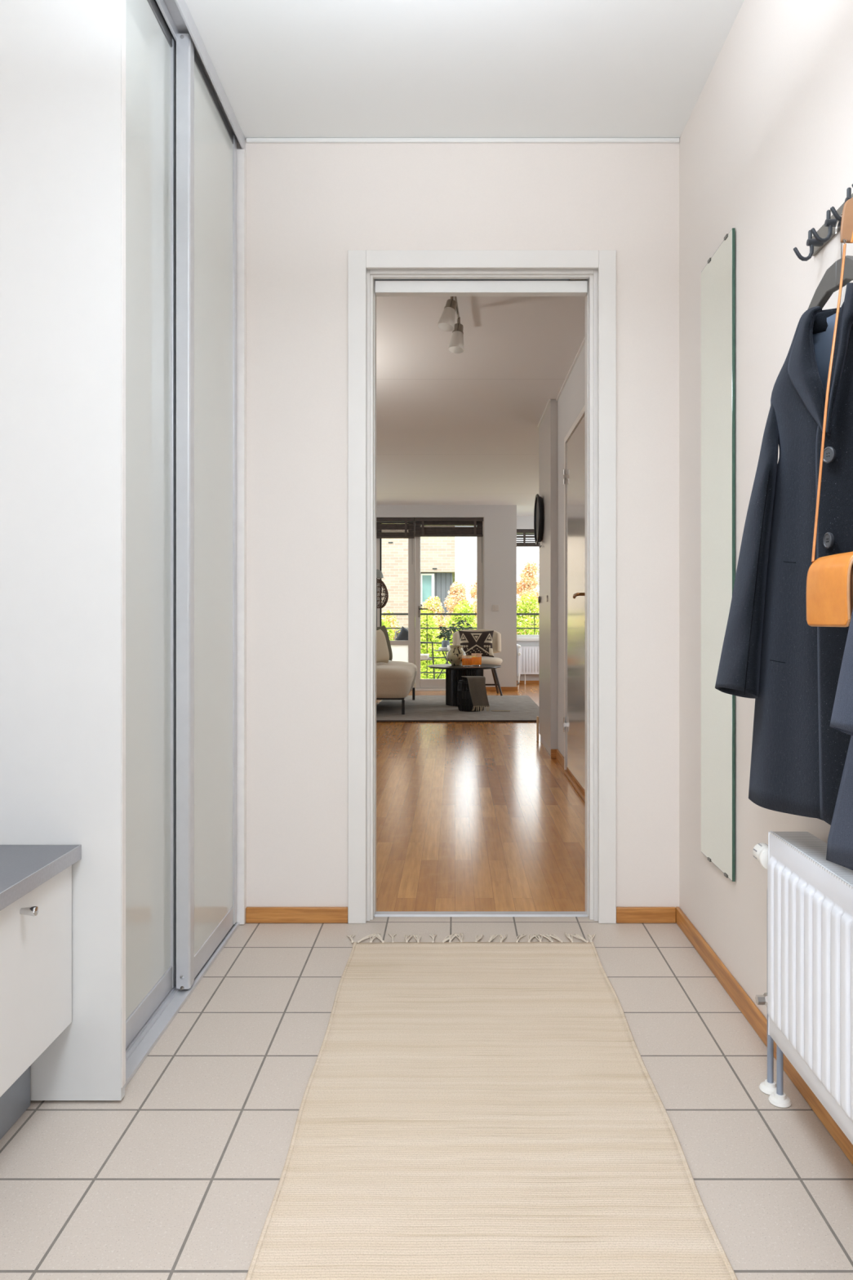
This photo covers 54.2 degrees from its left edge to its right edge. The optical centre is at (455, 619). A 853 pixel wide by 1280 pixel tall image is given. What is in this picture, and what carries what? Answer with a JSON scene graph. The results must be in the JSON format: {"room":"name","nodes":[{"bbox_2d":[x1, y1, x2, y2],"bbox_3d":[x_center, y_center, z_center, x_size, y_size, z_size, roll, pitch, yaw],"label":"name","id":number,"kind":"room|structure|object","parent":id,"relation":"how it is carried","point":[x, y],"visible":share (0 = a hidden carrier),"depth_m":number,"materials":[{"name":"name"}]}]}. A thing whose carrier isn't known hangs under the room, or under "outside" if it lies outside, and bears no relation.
{"room":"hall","nodes":[
{"label":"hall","id":0,"kind":"room"},
{"bbox_2d":[0,684,852,1279],"bbox_3d":[0.350,0.992,4.450,7.300,0.081,15.700,0,0,0],"label":"floor","id":1,"kind":"structure","parent":0,"point":[178,1177],"depth_m":1.74,"materials":[{"name":"tile"}]},
{"bbox_2d":[0,865,71,1139],"bbox_3d":[-0.992,0.712,0.967,0.535,0.479,1.333,0,0,0],"label":"base cabinet","id":2,"kind":"object","parent":1,"relation":"on","point":[36,928],"visible":0.94,"depth_m":1.50,"materials":[{"name":"white laminate"}]},
{"bbox_2d":[0,844,81,911],"bbox_3d":[-0.997,0.457,0.958,0.526,0.028,1.356,0,0,0],"label":"countertop","id":3,"kind":"structure","parent":2,"relation":"on","point":[23,868],"depth_m":1.51,"materials":[{"name":"grey laminate"}]},
{"bbox_2d":[0,0,246,1100],"bbox_3d":[-0.958,-0.278,2.127,0.605,2.458,0.979,0,0,0],"label":"wardrobe","id":4,"kind":"object","parent":1,"relation":"on","point":[123,171],"visible":1,"depth_m":1.64,"materials":[{"name":"laminate"}]},
{"bbox_2d":[376,568,388,626],"bbox_3d":[-0.965,0.170,10.200,0.300,1.560,0.297,0,0,0],"label":"floor lamp","id":5,"kind":"object","parent":1,"relation":"on","point":[379,573],"visible":0.5,"depth_m":10.15,"materials":[{"name":"black metal"}]},
{"bbox_2d":[376,661,417,714],"bbox_3d":[-0.948,0.561,8.905,1.045,0.778,1.690,0,0,0],"label":"sofa","id":6,"kind":"object","parent":1,"relation":"on","point":[395,680],"visible":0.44,"depth_m":8.10,"materials":[{"name":"beige fabric"}]},
{"bbox_2d":[376,629,389,663],"bbox_3d":[-0.845,0.293,8.800,0.210,0.367,0.400,0,0,24],"label":"cushion","id":7,"kind":"object","parent":6,"relation":"on","point":[382,651],"visible":0.55,"depth_m":8.78,"materials":[{"name":"beige fabric"}]},
{"bbox_2d":[376,625,392,661],"bbox_3d":[-0.835,0.273,9.260,0.177,0.408,0.421,0,0,21],"label":"cushion","id":8,"kind":"object","parent":6,"relation":"on","point":[383,628],"visible":0.23,"depth_m":9.32,"materials":[{"name":"beige fabric"}]},
{"bbox_2d":[376,695,538,721],"bbox_3d":[0.025,0.943,8.954,1.750,0.019,2.532,0,0,0],"label":"area rug","id":9,"kind":"object","parent":1,"relation":"on","point":[424,708],"visible":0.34,"depth_m":8.51,"materials":[{"name":"grey fabric"}]},
{"bbox_2d":[427,663,501,706],"bbox_3d":[0.104,0.722,9.110,0.804,0.426,0.804,0,0,0],"label":"coffee table","id":10,"kind":"object","parent":9,"relation":"on","point":[454,673],"visible":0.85,"depth_m":8.94,"materials":[{"name":"black wood"}]},
{"bbox_2d":[446,644,466,665],"bbox_3d":[0.014,0.399,9.170,0.218,0.218,0.218,0,0,0],"label":"vase","id":11,"kind":"object","parent":10,"relation":"on","point":[455,655],"visible":0.95,"depth_m":9.10,"materials":[{"name":"ceramic"}]},
{"bbox_2d":[462,657,471,666],"bbox_3d":[0.128,0.449,8.960,0.109,0.118,0.106,0,0,0],"label":"tumbler","id":12,"kind":"object","parent":10,"relation":"on","point":[465,661],"visible":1,"depth_m":8.92,"materials":[{"name":"orange glass"}]},
{"bbox_2d":[471,657,481,666],"bbox_3d":[0.232,0.441,9.030,0.111,0.135,0.108,0,0,0],"label":"tumbler","id":13,"kind":"object","parent":10,"relation":"on","point":[476,661],"visible":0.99,"depth_m":8.99,"materials":[{"name":"orange glass"}]},
{"bbox_2d":[457,680,484,711],"bbox_3d":[0.165,0.783,8.545,0.293,0.305,0.291,0,0,0],"label":"wire basket","id":14,"kind":"object","parent":9,"relation":"on","point":[464,703],"visible":0.6,"depth_m":8.44,"materials":[{"name":"black metal"}]},
{"bbox_2d":[461,675,510,711],"bbox_3d":[0.312,0.758,8.448,0.496,0.350,0.264,0,0,0],"label":"throw blanket","id":15,"kind":"object","parent":14,"relation":"on","point":[477,684],"visible":1,"depth_m":8.35,"materials":[{"name":"grey fabric"}]},
{"bbox_2d":[453,629,502,695],"bbox_3d":[0.279,0.544,10.391,0.621,0.822,0.602,0,0,0],"label":"lounge chair","id":16,"kind":"object","parent":1,"relation":"on","point":[496,639],"visible":0.44,"depth_m":10.48,"materials":[{"name":"beige fabric"}]},
{"bbox_2d":[458,630,493,657],"bbox_3d":[0.262,0.307,10.300,0.440,0.332,0.161,0,0,0],"label":"cushion","id":17,"kind":"object","parent":16,"relation":"on","point":[473,643],"visible":0.94,"depth_m":10.24,"materials":[{"name":"fabric"}]},
{"bbox_2d":[244,932,737,1279],"bbox_3d":[0.048,0.947,1.484,0.749,0.011,2.069,0,0,0],"label":"runner rug","id":18,"kind":"object","parent":1,"relation":"on","point":[476,1110],"visible":1,"depth_m":1.52,"materials":[{"name":"fabric"}]},
{"bbox_2d":[516,644,520,688],"bbox_3d":[0.864,0.650,11.630,0.051,0.601,0.780,0,0,0],"label":"radiator","id":19,"kind":"object","parent":1,"relation":"on","point":[518,654],"visible":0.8,"depth_m":11.29,"materials":[{"name":"metal"}]},
{"bbox_2d":[520,646,538,684],"bbox_3d":[1.515,0.675,12.137,1.170,0.551,0.065,0,0,0],"label":"panel radiator","id":20,"kind":"object","parent":1,"relation":"on","point":[529,657],"visible":0.24,"depth_m":12.11,"materials":[{"name":"metal"}]},
{"bbox_2d":[536,715,538,740],"bbox_3d":[0.647,0.856,6.522,0.014,0.188,0.045,0,0,0],"label":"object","id":21,"kind":"object","parent":1,"relation":"on","point":[537,717],"visible":1,"depth_m":6.50,"materials":[{"name":"brown wood"}]},
{"bbox_2d":[537,400,557,755],"bbox_3d":[0.796,-0.279,6.114,0.318,2.457,0.783,0,0,0],"label":"wall","id":22,"kind":"structure","parent":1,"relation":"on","point":[548,428],"depth_m":5.87,"materials":[{"name":"paint"}]},
{"bbox_2d":[533,493,543,547],"bbox_3d":[0.633,-0.743,6.300,0.040,0.405,0.384,0,0,0],"label":"wall clock","id":23,"kind":"object","parent":22,"relation":"attached to","point":[539,505],"visible":1,"depth_m":6.21,"materials":[{"name":"black metal"}]},
{"bbox_2d":[537,399,551,426],"bbox_3d":[0.650,-1.503,6.107,0.010,0.009,0.795,0,0,0],"label":"trim","id":24,"kind":"structure","parent":22,"relation":"attached to","point":[549,400],"depth_m":6.04,"materials":[{"name":"white paint"}]},
{"bbox_2d":[376,505,516,686],"bbox_3d":[-1.092,-0.278,11.615,3.816,2.460,1.170,0,0,0],"label":"wall","id":25,"kind":"structure","parent":0,"point":[500,521],"depth_m":11.03,"materials":[{"name":"paint"}]},
{"bbox_2d":[376,518,415,689],"bbox_3d":[-1.367,-0.198,11.148,1.665,2.296,0.064,0,0,0],"label":"window","id":26,"kind":"structure","parent":25,"relation":"in","point":[402,651],"depth_m":11.12,"materials":[{"name":"paint"}]},
{"bbox_2d":[376,517,413,538],"bbox_3d":[-0.983,-1.033,11.071,0.875,0.620,0.064,0,0,0],"label":"blind","id":27,"kind":"object","parent":26,"relation":"attached to","point":[406,527],"visible":0.61,"depth_m":11.07,"materials":[{"name":"brown wood"}]},
{"bbox_2d":[415,688,445,690],"bbox_3d":[-0.082,0.937,11.120,0.896,0.026,0.120,0,0,0],"label":"trim","id":28,"kind":"structure","parent":25,"relation":"attached to","point":[416,689],"depth_m":11.06,"materials":[{"name":"white paint"}]},
{"bbox_2d":[415,524,482,688],"bbox_3d":[-0.083,-0.207,11.114,0.897,2.258,0.133,0,0,0],"label":"door","id":29,"kind":"structure","parent":25,"relation":"in","point":[420,683],"depth_m":11.11,"materials":[{"name":"paint"}]},
{"bbox_2d":[413,517,484,676],"bbox_3d":[-0.907,-0.200,11.115,2.586,2.300,0.130,0,0,0],"label":"trim","id":30,"kind":"structure","parent":25,"relation":"attached to","point":[414,517],"depth_m":11.05,"materials":[{"name":"paint"}]},
{"bbox_2d":[414,517,483,537],"bbox_3d":[-0.080,-1.044,11.071,0.910,0.598,0.064,0,0,0],"label":"blind","id":31,"kind":"object","parent":25,"relation":"attached to","point":[423,531],"visible":1,"depth_m":11.07,"materials":[{"name":"brown wood"}]},
{"bbox_2d":[492,604,498,611],"bbox_3d":[0.539,-0.148,11.024,0.084,0.084,0.011,0,0,0],"label":"light switch","id":32,"kind":"object","parent":25,"relation":"attached to","point":[495,607],"visible":1,"depth_m":11.02,"materials":[{"name":"paint"}]},
{"bbox_2d":[485,686,517,690],"bbox_3d":[0.607,0.924,11.023,0.437,0.054,0.012,0,0,0],"label":"baseboard","id":33,"kind":"structure","parent":25,"relation":"attached to","point":[487,688],"depth_m":11.02,"materials":[{"name":"brown wood"}]},
{"bbox_2d":[236,141,679,907],"bbox_3d":[-0.279,-0.278,2.667,1.967,2.460,0.100,0,0,0],"label":"wall","id":34,"kind":"structure","parent":0,"point":[308,205],"depth_m":2.62,"materials":[{"name":"paint"}]},
{"bbox_2d":[245,906,347,923],"bbox_3d":[-0.495,0.927,2.611,0.320,0.048,0.012,0,0,0],"label":"baseboard","id":35,"kind":"structure","parent":34,"relation":"attached to","point":[253,914],"depth_m":2.60,"materials":[{"name":"brown wood"}]},
{"bbox_2d":[245,137,679,142],"bbox_3d":[0.025,-1.501,2.612,1.359,0.014,0.010,0,0,0],"label":"trim","id":36,"kind":"structure","parent":34,"relation":"attached to","point":[247,140],"depth_m":2.61,"materials":[{"name":"white paint"}]},
{"bbox_2d":[374,280,587,296],"bbox_3d":[0.084,-1.060,2.673,0.679,0.038,0.034,0,0,0],"label":"trim","id":37,"kind":"structure","parent":34,"relation":"attached to","point":[382,288],"depth_m":2.66,"materials":[{"name":"white paint"}]},
{"bbox_2d":[374,911,587,916],"bbox_3d":[0.083,0.948,2.679,0.682,0.007,0.035,0,0,0],"label":"trim","id":38,"kind":"structure","parent":34,"relation":"attached to","point":[378,913],"depth_m":2.67,"materials":[{"name":"metal"}]},
{"bbox_2d":[375,279,586,280],"bbox_3d":[0.084,-1.089,2.684,0.679,0.008,0.032,0,0,0],"label":"trim","id":39,"kind":"structure","parent":34,"relation":"attached to","point":[375,279],"depth_m":2.67,"materials":[{"name":"paint"}]},
{"bbox_2d":[347,250,616,923],"bbox_3d":[0.085,-0.101,2.610,0.839,2.104,0.014,0,0,0],"label":"trim","id":40,"kind":"structure","parent":34,"relation":"attached to","point":[358,261],"depth_m":2.60,"materials":[{"name":"white paint"}]},
{"bbox_2d":[366,269,598,920],"bbox_3d":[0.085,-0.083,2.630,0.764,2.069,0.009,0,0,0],"label":"trim","id":41,"kind":"structure","parent":34,"relation":"attached to","point":[369,272],"depth_m":2.62,"materials":[{"name":"white paint"}]},
{"bbox_2d":[568,279,586,280],"bbox_3d":[0.392,-1.086,2.661,0.053,0.012,0.014,0,0,0],"label":"fitting","id":42,"kind":"object","parent":34,"relation":"attached to","point":[569,279],"visible":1,"depth_m":2.66,"materials":[{"name":"silver metal"}]},
{"bbox_2d":[616,906,675,923],"bbox_3d":[0.598,0.927,2.611,0.187,0.048,0.012,0,0,0],"label":"baseboard","id":43,"kind":"structure","parent":34,"relation":"attached to","point":[624,914],"depth_m":2.60,"materials":[{"name":"brown wood"}]},
{"bbox_2d":[184,0,744,515],"bbox_3d":[0.350,-1.548,4.500,7.300,0.080,15.800,0,0,0],"label":"ceiling","id":44,"kind":"structure","parent":0,"point":[284,68],"depth_m":2.44,"materials":[{"name":"white paint"}]},
{"bbox_2d":[437,296,464,353],"bbox_3d":[-0.013,-1.406,3.998,0.099,0.202,0.651,0,0,7],"label":"ceiling spotlight","id":45,"kind":"object","parent":44,"relation":"attached to","point":[446,322],"visible":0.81,"depth_m":3.82,"materials":[{"name":"white paint"}]},
{"bbox_2d":[444,298,457,311],"bbox_3d":[-0.021,-1.427,3.795,0.057,0.052,0.055,0,0,0],"label":"socket","id":46,"kind":"object","parent":45,"relation":"attached to","point":[451,305],"depth_m":3.78,"materials":[{"name":"silver metal"}]},
{"bbox_2d":[452,323,463,334],"bbox_3d":[0.014,-1.416,4.075,0.054,0.049,0.055,0,0,0],"label":"socket","id":47,"kind":"object","parent":45,"relation":"attached to","point":[458,330],"depth_m":4.05,"materials":[{"name":"silver metal"}]},
{"bbox_2d":[516,515,538,680],"bbox_3d":[2.151,-0.278,12.325,2.899,2.460,0.250,0,0,0],"label":"wall","id":48,"kind":"structure","parent":0,"point":[523,522],"depth_m":12.20,"materials":[{"name":"paint"}]},
{"bbox_2d":[516,533,538,640],"bbox_3d":[1.520,-0.499,12.260,1.360,1.638,0.200,0,0,0],"label":"window","id":49,"kind":"structure","parent":48,"relation":"in","point":[519,637],"depth_m":12.21,"materials":[{"name":"white paint"}]},
{"bbox_2d":[516,529,538,546],"bbox_3d":[1.520,-1.177,12.251,1.320,0.267,0.064,0,0,0],"label":"blind","id":50,"kind":"object","parent":49,"relation":"attached to","point":[524,535],"visible":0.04,"depth_m":12.23,"materials":[{"name":"brown wood"}]},
{"bbox_2d":[516,680,538,684],"bbox_3d":[2.210,0.925,12.193,2.760,0.050,0.012,0,0,0],"label":"baseboard","id":51,"kind":"structure","parent":48,"relation":"attached to","point":[520,682],"depth_m":12.19,"materials":[{"name":"brown wood"}]},
{"bbox_2d":[557,0,852,1019],"bbox_3d":[0.755,-0.278,1.160,0.100,2.460,9.120,0,0,0],"label":"wall","id":52,"kind":"structure","parent":0,"point":[766,144],"depth_m":2.02,"materials":[{"name":"paint"}]},
{"bbox_2d":[551,749,556,758],"bbox_3d":[0.680,0.921,5.705,0.049,0.058,0.030,0,0,0],"label":"baseboard","id":53,"kind":"structure","parent":52,"relation":"attached to","point":[553,751],"depth_m":5.69,"materials":[{"name":"brown wood"}]},
{"bbox_2d":[555,749,564,768],"bbox_3d":[0.698,0.921,5.455,0.013,0.058,0.469,0,0,0],"label":"baseboard","id":54,"kind":"structure","parent":52,"relation":"attached to","point":[559,757],"depth_m":5.48,"materials":[{"name":"brown wood"}]},
{"bbox_2d":[555,337,585,400],"bbox_3d":[0.699,-1.503,4.220,0.011,0.009,3.000,0,0,0],"label":"trim","id":55,"kind":"structure","parent":52,"relation":"attached to","point":[584,340],"depth_m":4.98,"materials":[{"name":"white paint"}]},
{"bbox_2d":[563,404,585,802],"bbox_3d":[0.663,-0.086,4.692,0.080,2.073,0.985,0,0,0],"label":"interior door","id":56,"kind":"structure","parent":52,"relation":"in","point":[574,471],"depth_m":4.77,"materials":[{"name":"paint"}]},
{"bbox_2d":[701,227,734,881],"bbox_3d":[0.698,-0.161,2.220,0.011,1.642,0.266,0,0,0],"label":"wall mirror","id":57,"kind":"object","parent":52,"relation":"attached to","point":[717,277],"visible":1,"depth_m":2.21,"materials":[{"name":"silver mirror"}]},
{"bbox_2d":[675,906,852,1164],"bbox_3d":[0.698,0.927,-0.342,0.012,0.048,5.916,0,0,0],"label":"baseboard","id":58,"kind":"structure","parent":52,"relation":"attached to","point":[744,1003],"depth_m":1.95,"materials":[{"name":"brown wood"}]},
{"bbox_2d":[752,831,852,1144],"bbox_3d":[0.636,0.679,1.127,0.092,0.545,1.155,0,0,0],"label":"panel radiator","id":59,"kind":"object","parent":52,"relation":"attached to","point":[808,999],"visible":1,"depth_m":1.41,"materials":[{"name":"metal"}]},
{"bbox_2d":[769,831,852,889],"bbox_3d":[0.640,0.410,1.074,0.072,0.005,1.048,0,0,0],"label":"grille","id":60,"kind":"object","parent":59,"relation":"attached to","point":[806,848],"depth_m":1.45,"materials":[{"name":"white metal"}]},
{"bbox_2d":[793,183,852,261],"bbox_3d":[0.674,-0.715,1.166,0.061,0.067,0.932,0,0,0],"label":"coat rack","id":61,"kind":"object","parent":52,"relation":"attached to","point":[820,238],"visible":0.82,"depth_m":1.52,"materials":[{"name":"black metal"}]},
{"bbox_2d":[806,197,852,626],"bbox_3d":[0.581,-0.342,1.244,0.104,0.706,0.267,0,0,23],"label":"shoulder bag","id":62,"kind":"object","parent":61,"relation":"hanging from","point":[829,579],"visible":1,"depth_m":1.21,"materials":[{"name":"orange leather"}]},
{"bbox_2d":[808,213,852,309],"bbox_3d":[0.657,-0.571,1.426,0.018,0.247,0.320,0,0,-8],"label":"hanger","id":63,"kind":"object","parent":61,"relation":"hanging from","point":[829,283],"visible":0.52,"depth_m":1.44,"materials":[{"name":"black wood"}]},
{"bbox_2d":[715,282,852,825],"bbox_3d":[0.616,-0.094,1.426,0.117,0.906,0.689,0,0,-10],"label":"coat","id":64,"kind":"object","parent":63,"relation":"hanging from","point":[771,655],"visible":0.95,"depth_m":1.44,"materials":[{"name":"fabric"}]},
{"bbox_3d":[0.300,1.075,12.516,7.000,0.155,2.468,0,0,0],"label":"floor","id":65,"kind":"structure","parent":0,"visible":0},
{"bbox_2d":[395,627,435,679],"bbox_3d":[-0.616,0.553,12.700,0.644,0.823,0.522,0,0,0],"label":"balcony chair","id":66,"kind":"object","parent":65,"relation":"on","point":[423,656],"visible":0.3,"depth_m":12.50,"materials":[{"name":"grey metal"}]},
{"bbox_2d":[395,626,408,640],"bbox_3d":[-0.750,0.274,12.750,0.343,0.334,0.129,0,0,0],"label":"cushion","id":67,"kind":"object","parent":66,"relation":"on","point":[403,634],"visible":0.48,"depth_m":12.70,"materials":[{"name":"grey fabric"}]},
{"bbox_2d":[433,649,448,679],"bbox_3d":[-0.123,0.741,12.950,0.430,0.518,0.430,0,0,0],"label":"side table","id":68,"kind":"object","parent":65,"relation":"on","point":[442,651],"visible":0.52,"depth_m":12.89,"materials":[{"name":"white metal"}]},
{"bbox_2d":[435,619,473,650],"bbox_3d":[0.010,0.246,12.950,0.630,0.470,0.180,0,0,0],"label":"potted plant","id":69,"kind":"object","parent":68,"relation":"on","point":[446,634],"visible":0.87,"depth_m":12.93,"materials":[{"name":"green plant"}]},
{"bbox_2d":[382,613,538,679],"bbox_3d":[0.300,0.513,13.600,6.800,1.218,0.060,0,0,0],"label":"balcony railing","id":70,"kind":"object","parent":65,"relation":"on","point":[383,614],"visible":0.18,"depth_m":13.57,"materials":[{"name":"black metal"}]},
{"label":"outside","id":71,"kind":"structure","parent":0,"visible":0},
{"bbox_3d":[0.000,4.052,41.950,80.000,0.200,56.100,0,0,0],"label":"ground","id":72,"kind":"structure","parent":71,"visible":0},
{"bbox_2d":[382,615,395,640],"bbox_3d":[-1.370,1.941,15.015,0.949,4.033,0.984,0,0,0],"label":"shrub","id":73,"kind":"object","parent":72,"relation":"on","point":[390,631],"visible":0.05,"depth_m":14.83,"materials":[{"name":"green plant"}]},
{"bbox_2d":[382,610,400,640],"bbox_3d":[-1.605,1.878,18.560,1.753,4.159,1.297,0,0,-4],"label":"shrub","id":74,"kind":"object","parent":72,"relation":"on","point":[390,618],"visible":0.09,"depth_m":18.38,"materials":[{"name":"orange plant"}]},
{"bbox_2d":[382,531,454,630],"bbox_3d":[-4.500,-2.058,27.990,9.000,11.980,8.020,0,0,0],"label":"apartment building","id":75,"kind":"structure","parent":72,"relation":"on","point":[437,553],"depth_m":24.00,"materials":[{"name":"brick"}]},
{"bbox_2d":[420,609,445,679],"bbox_3d":[-0.653,1.874,16.902,1.058,4.167,0.888,0,0,37],"label":"shrub","id":76,"kind":"object","parent":72,"relation":"on","point":[431,632],"visible":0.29,"depth_m":16.68,"materials":[{"name":"green plant"}]},
{"bbox_2d":[420,595,449,671],"bbox_3d":[-0.599,1.687,20.464,1.408,4.541,1.156,0,0,-3],"label":"shrub","id":77,"kind":"object","parent":72,"relation":"on","point":[432,604],"visible":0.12,"depth_m":20.52,"materials":[{"name":"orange plant"}]},
{"bbox_2d":[443,579,472,629],"bbox_3d":[0.062,1.456,22.253,1.230,5.003,0.924,0,0,-42],"label":"shrub","id":78,"kind":"object","parent":72,"relation":"on","point":[458,593],"visible":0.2,"depth_m":21.96,"materials":[{"name":"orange plant"}]},
{"bbox_2d":[440,599,476,671],"bbox_3d":[0.164,1.761,18.611,1.282,4.392,1.148,0,0,0],"label":"shrub","id":79,"kind":"object","parent":72,"relation":"on","point":[464,607],"visible":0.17,"depth_m":18.43,"materials":[{"name":"green plant"}]},
{"bbox_2d":[467,577,476,624],"bbox_3d":[0.803,1.235,24.212,1.534,5.445,1.142,0,0,4],"label":"shrub","id":80,"kind":"object","parent":72,"relation":"on","point":[473,592],"visible":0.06,"depth_m":24.08,"materials":[{"name":"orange plant"}]},
{"bbox_2d":[516,592,538,635],"bbox_3d":[1.413,1.710,16.835,1.570,4.494,1.187,0,0,0],"label":"shrub","id":81,"kind":"object","parent":72,"relation":"on","point":[529,605],"visible":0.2,"depth_m":16.55,"materials":[{"name":"green plant"}]},
{"bbox_2d":[516,560,538,618],"bbox_3d":[1.773,1.268,20.434,1.417,5.378,1.164,0,0,0],"label":"shrub","id":82,"kind":"object","parent":72,"relation":"on","point":[527,576],"visible":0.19,"depth_m":20.33,"materials":[{"name":"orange plant"}]},
{"bbox_3d":[0.649,-0.571,0.791,0.036,0.247,0.320,0,0,0],"label":"hanger","id":83,"kind":"object","parent":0,"visible":0},
{"bbox_2d":[826,609,852,870],"bbox_3d":[0.547,-0.093,0.850,0.143,0.904,0.778,0,0,-6],"label":"coat","id":84,"kind":"object","parent":83,"relation":"hanging from","point":[840,839],"visible":1,"depth_m":1.14,"materials":[{"name":"fabric"}]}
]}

